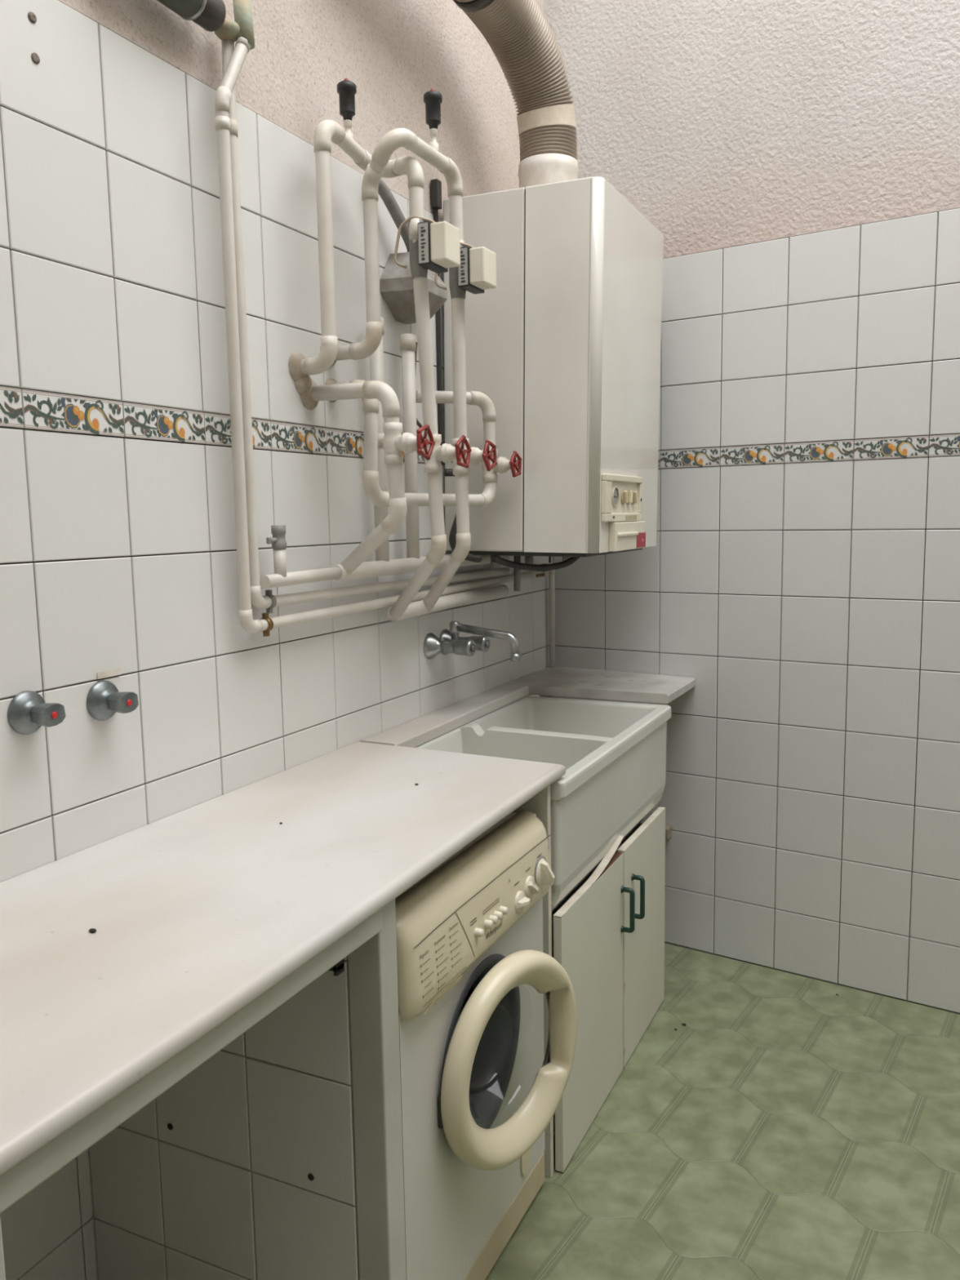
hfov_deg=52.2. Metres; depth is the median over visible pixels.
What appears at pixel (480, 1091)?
washing machine
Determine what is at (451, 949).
control panel
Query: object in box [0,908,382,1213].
beam
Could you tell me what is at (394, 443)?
pipe
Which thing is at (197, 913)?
countertop
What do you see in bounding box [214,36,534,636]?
supply pipe
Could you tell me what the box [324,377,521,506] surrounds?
pipe
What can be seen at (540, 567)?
hose
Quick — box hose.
[492,555,580,571]
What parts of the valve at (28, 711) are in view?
handle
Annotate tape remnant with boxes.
[97,668,120,679]
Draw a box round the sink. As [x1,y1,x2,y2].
[414,695,671,911]
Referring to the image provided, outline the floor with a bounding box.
[485,942,959,1279]
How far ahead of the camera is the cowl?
2.37 m
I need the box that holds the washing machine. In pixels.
[395,810,577,1279]
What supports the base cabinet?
on the floor
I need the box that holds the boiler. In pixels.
[443,176,663,591]
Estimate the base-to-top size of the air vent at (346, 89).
0.126 m
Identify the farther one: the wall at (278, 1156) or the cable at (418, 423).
the cable at (418, 423)
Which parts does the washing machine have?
door glass, plate, control panel, kick plate, door, knob, knob, knob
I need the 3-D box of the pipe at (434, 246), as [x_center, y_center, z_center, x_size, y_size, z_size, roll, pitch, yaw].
[-0.202,-0.603,2.112,0.277,1.159,0.338,4,9,35]
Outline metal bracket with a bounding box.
[328,959,344,976]
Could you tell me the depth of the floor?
2.25 m
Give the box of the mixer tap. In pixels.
[423,621,519,662]
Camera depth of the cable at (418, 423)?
2.48 m
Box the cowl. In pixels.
[377,178,447,324]
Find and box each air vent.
[337,78,356,139]
[423,88,442,151]
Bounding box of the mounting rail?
[431,178,443,465]
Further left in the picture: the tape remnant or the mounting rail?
the tape remnant
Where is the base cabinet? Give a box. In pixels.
[513,785,665,1177]
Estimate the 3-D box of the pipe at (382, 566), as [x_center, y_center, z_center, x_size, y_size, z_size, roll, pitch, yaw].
[-0.198,-0.457,2.410,0.066,0.612,1.170,2,8,25]
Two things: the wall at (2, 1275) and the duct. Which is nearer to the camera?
the wall at (2, 1275)
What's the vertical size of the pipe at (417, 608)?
0.042 m
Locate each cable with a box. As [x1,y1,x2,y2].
[414,342,422,427]
[443,468,481,562]
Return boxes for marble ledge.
[360,684,528,747]
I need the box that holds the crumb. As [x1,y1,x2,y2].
[88,928,96,933]
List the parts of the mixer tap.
handle, handle, spout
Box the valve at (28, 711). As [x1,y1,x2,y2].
[7,690,66,734]
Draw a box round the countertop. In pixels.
[0,741,565,1176]
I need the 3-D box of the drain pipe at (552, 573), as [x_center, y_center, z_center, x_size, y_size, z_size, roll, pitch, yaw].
[0.224,-0.077,3.345,0.031,0.368,0.175,2,8,25]
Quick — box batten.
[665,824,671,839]
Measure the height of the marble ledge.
0.029 m
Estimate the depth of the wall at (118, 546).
1.77 m
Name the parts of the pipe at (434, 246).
label plate, motor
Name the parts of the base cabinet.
panel, door, panel, handle, handle, door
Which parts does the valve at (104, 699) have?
handle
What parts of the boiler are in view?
casing, underside plate, knob, knob, knob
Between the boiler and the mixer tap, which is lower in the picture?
the mixer tap
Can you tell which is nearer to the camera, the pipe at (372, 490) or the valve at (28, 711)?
the valve at (28, 711)
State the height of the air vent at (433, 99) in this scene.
0.130 m
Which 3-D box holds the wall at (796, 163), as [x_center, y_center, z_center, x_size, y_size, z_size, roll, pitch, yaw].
[1.550,-1.023,2.568,3.150,4.350,0.202,4,9,34]
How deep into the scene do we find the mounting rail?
2.62 m
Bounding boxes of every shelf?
[504,666,695,704]
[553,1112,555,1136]
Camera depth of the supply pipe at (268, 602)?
1.89 m
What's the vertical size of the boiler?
1.060 m
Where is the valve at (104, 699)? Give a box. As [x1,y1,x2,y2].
[86,680,138,720]
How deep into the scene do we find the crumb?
1.28 m
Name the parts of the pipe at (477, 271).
label plate, motor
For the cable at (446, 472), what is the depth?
2.60 m
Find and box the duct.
[453,0,578,188]
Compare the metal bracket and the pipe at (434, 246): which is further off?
the pipe at (434, 246)
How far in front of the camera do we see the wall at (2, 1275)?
0.86 m
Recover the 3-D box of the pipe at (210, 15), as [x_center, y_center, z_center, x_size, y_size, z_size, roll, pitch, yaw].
[-0.511,-1.110,1.663,0.069,0.081,0.348,2,8,25]
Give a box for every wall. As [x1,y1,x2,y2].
[0,0,549,1279]
[0,1217,5,1279]
[88,898,406,1279]
[539,0,959,1013]
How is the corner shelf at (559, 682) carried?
attached to the wall at (796, 163)
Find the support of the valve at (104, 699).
attached to the wall at (118, 546)
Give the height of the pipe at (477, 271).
1.168 m
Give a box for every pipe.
[156,0,254,49]
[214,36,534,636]
[221,39,511,613]
[259,316,508,588]
[288,78,471,618]
[299,378,435,574]
[320,88,497,612]
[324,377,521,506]
[386,584,508,621]
[534,563,555,667]

